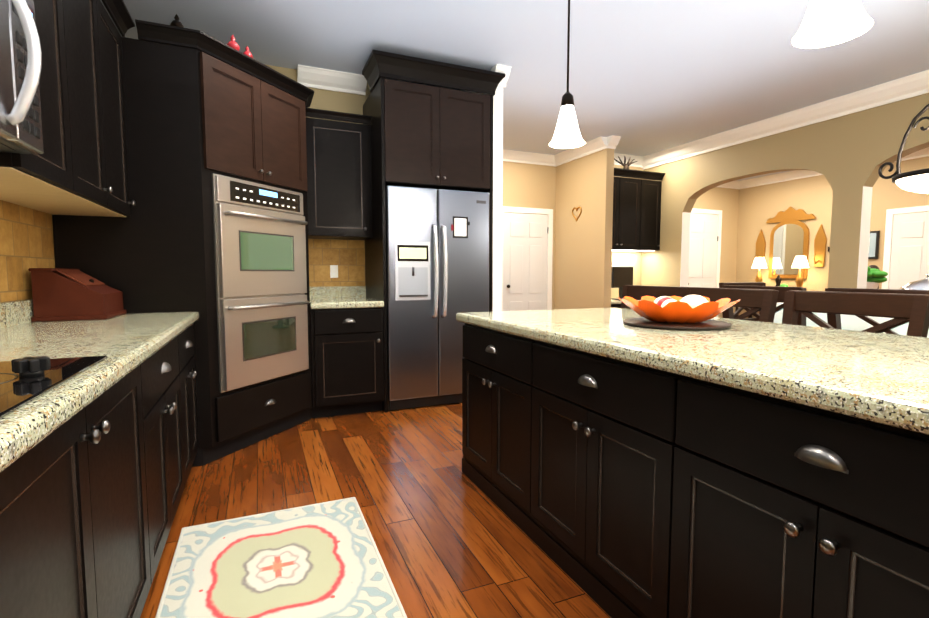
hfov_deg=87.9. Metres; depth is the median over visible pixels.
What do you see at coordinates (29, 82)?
microwave
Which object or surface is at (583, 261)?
wall
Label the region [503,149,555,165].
crown molding
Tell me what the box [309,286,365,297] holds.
backsplash
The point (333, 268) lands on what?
outlet
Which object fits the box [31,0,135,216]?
upper cabinet
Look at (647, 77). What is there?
ceiling
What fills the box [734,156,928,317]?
wall
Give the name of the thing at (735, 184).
crown molding
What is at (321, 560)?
rug
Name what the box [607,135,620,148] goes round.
crown molding
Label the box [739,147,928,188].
crown molding
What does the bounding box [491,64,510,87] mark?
crown molding
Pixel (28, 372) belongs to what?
cooktop
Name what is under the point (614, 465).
kitchen island
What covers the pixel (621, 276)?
monitor
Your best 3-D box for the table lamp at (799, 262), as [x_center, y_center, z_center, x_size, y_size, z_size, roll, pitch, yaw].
[5.634,-0.590,8.095,0.250,0.600,0.250,-2,5,-23]
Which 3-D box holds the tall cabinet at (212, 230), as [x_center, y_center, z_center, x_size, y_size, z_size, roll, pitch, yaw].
[-1.800,-0.349,3.405,1.330,2.473,1.355,-2,5,-23]
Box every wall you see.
[0,220,54,302]
[264,64,370,286]
[467,86,502,311]
[503,161,555,308]
[554,148,613,308]
[611,165,643,297]
[641,93,928,288]
[693,187,738,317]
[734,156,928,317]
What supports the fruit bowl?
on the island countertop at (882, 375)
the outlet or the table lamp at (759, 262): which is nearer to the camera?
the outlet
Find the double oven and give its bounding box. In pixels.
[212,173,309,392]
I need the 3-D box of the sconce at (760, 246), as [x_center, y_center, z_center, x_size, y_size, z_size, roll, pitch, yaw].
[5.437,-1.122,8.931,0.170,0.700,0.180,-2,5,-23]
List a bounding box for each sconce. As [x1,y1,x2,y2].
[754,230,765,259]
[813,224,826,266]
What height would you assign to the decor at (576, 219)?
0.208 m
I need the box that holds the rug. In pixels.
[155,497,406,617]
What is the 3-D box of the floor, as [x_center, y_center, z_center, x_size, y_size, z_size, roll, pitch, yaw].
[3.068,0.868,4.141,11.200,0.060,12.600,-2,5,-23]
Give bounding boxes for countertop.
[0,312,198,479]
[310,298,385,309]
[456,307,928,430]
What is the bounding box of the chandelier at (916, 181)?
[878,104,928,193]
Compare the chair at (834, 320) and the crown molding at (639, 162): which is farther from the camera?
the crown molding at (639, 162)
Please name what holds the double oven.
in the tall cabinet at (212, 230)
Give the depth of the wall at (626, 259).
7.42 m
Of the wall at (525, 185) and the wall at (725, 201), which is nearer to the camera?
the wall at (525, 185)
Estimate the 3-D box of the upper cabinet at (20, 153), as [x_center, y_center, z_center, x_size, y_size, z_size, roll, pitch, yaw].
[-1.397,-0.698,1.256,0.408,0.508,0.173,-2,5,-23]
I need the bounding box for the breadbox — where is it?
[28,268,126,321]
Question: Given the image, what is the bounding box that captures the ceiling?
[100,0,928,180]
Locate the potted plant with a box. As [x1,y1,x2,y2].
[866,267,887,288]
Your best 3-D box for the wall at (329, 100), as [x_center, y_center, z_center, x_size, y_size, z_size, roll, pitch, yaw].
[-1.334,-0.636,4.409,3.000,2.900,0.150,-2,5,-23]
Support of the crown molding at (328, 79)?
attached to the wall at (329, 100)
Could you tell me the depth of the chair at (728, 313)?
3.05 m
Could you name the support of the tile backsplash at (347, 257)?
attached to the wall at (329, 100)
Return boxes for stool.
[621,285,686,308]
[684,287,778,322]
[782,290,928,336]
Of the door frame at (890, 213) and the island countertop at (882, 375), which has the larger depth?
the door frame at (890, 213)
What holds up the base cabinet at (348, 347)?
on the floor
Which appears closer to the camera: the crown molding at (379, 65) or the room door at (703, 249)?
the crown molding at (379, 65)
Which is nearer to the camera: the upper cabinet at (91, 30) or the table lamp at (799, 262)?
the upper cabinet at (91, 30)
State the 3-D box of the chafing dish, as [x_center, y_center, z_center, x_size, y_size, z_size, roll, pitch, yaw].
[2.882,-0.113,2.997,0.265,0.222,0.265,-2,5,-23]
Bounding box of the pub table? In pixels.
[773,302,928,337]
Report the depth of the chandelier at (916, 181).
2.59 m
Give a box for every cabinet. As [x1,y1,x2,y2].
[0,0,83,199]
[0,0,115,211]
[0,148,55,163]
[0,360,159,617]
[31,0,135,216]
[52,22,313,466]
[152,336,188,557]
[184,324,198,475]
[306,114,373,241]
[310,306,385,417]
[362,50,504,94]
[362,78,493,197]
[611,156,664,308]
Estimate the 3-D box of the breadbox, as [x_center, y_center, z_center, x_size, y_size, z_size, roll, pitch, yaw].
[-1.912,-0.080,2.410,0.285,0.244,0.380,-2,5,-23]
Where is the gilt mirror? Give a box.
[766,207,815,278]
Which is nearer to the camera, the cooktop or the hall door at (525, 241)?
the cooktop
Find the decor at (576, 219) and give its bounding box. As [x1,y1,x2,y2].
[572,206,581,221]
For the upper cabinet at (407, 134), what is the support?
attached to the wall at (329, 100)
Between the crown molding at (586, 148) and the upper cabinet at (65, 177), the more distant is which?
the crown molding at (586, 148)
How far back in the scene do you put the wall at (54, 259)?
2.52 m
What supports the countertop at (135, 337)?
on the base cabinet at (99, 444)
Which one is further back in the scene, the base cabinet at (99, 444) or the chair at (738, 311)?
the chair at (738, 311)
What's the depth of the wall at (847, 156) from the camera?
5.04 m
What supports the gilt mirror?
attached to the wall at (759, 206)
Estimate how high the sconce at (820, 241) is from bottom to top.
0.700 m
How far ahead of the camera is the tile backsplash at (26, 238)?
2.18 m
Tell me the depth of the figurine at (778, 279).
8.40 m
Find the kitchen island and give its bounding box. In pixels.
[456,319,928,617]
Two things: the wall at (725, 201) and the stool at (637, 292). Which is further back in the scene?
the wall at (725, 201)
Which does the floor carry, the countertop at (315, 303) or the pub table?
the pub table
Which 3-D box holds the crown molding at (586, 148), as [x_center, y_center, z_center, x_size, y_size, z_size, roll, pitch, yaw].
[1.572,-2.196,6.773,0.110,0.138,1.180,-2,5,-23]
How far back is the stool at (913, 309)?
2.05 m
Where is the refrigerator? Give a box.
[385,185,489,409]
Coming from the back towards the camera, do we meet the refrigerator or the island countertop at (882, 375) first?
the refrigerator
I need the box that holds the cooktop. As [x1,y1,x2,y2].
[0,340,111,419]
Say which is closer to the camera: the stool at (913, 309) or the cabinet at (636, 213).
the stool at (913, 309)
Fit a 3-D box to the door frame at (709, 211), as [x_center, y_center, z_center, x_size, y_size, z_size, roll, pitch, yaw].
[4.431,-0.698,9.064,1.020,2.335,0.020,-2,5,-23]
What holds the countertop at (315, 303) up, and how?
on the base cabinet at (348, 347)
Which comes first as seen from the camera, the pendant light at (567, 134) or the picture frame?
the pendant light at (567, 134)
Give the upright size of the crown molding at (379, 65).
0.160 m
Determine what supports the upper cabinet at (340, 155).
attached to the wall at (329, 100)
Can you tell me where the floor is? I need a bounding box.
[140,402,610,617]
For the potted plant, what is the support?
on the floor
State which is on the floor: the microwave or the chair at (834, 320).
the chair at (834, 320)
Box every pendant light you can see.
[549,0,584,147]
[792,0,872,47]
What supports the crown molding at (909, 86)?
attached to the wall at (847, 156)
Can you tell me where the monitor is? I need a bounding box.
[611,266,632,299]
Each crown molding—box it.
[297,64,366,95]
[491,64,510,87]
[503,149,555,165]
[554,136,606,166]
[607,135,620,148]
[614,153,642,167]
[642,69,928,169]
[717,180,740,188]
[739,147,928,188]
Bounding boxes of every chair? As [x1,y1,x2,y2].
[719,282,765,320]
[721,285,805,325]
[825,288,928,334]
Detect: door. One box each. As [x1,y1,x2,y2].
[503,212,547,310]
[688,213,717,287]
[889,211,928,288]
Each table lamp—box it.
[752,257,766,281]
[791,256,808,286]
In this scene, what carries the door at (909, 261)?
in the wall at (759, 206)
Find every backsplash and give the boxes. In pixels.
[0,200,54,301]
[0,300,33,327]
[308,239,364,286]
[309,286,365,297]
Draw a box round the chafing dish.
[900,273,928,289]
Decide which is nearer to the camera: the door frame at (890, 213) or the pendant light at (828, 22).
the pendant light at (828, 22)
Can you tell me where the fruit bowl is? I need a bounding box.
[617,295,740,329]
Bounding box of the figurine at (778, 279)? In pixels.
[775,275,787,286]
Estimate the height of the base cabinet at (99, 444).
0.867 m
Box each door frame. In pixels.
[502,206,552,310]
[691,208,721,316]
[881,205,928,288]
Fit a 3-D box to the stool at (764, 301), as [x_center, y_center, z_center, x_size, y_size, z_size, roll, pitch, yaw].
[1.227,0.420,2.612,0.542,1.059,0.551,-2,5,-23]
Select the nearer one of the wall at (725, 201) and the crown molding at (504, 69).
the crown molding at (504, 69)
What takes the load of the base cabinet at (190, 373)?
on the floor
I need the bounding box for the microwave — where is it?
[0,0,63,151]
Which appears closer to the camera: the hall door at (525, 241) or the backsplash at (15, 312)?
the backsplash at (15, 312)
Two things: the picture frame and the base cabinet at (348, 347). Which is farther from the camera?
the picture frame
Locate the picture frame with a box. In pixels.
[868,231,879,258]
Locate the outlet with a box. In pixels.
[330,265,337,277]
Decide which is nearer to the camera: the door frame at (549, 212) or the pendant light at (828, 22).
the pendant light at (828, 22)
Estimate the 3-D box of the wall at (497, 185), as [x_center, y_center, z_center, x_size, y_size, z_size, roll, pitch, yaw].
[0.159,-0.650,4.599,0.105,2.900,0.670,-2,5,-23]
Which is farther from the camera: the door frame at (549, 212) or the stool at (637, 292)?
the door frame at (549, 212)

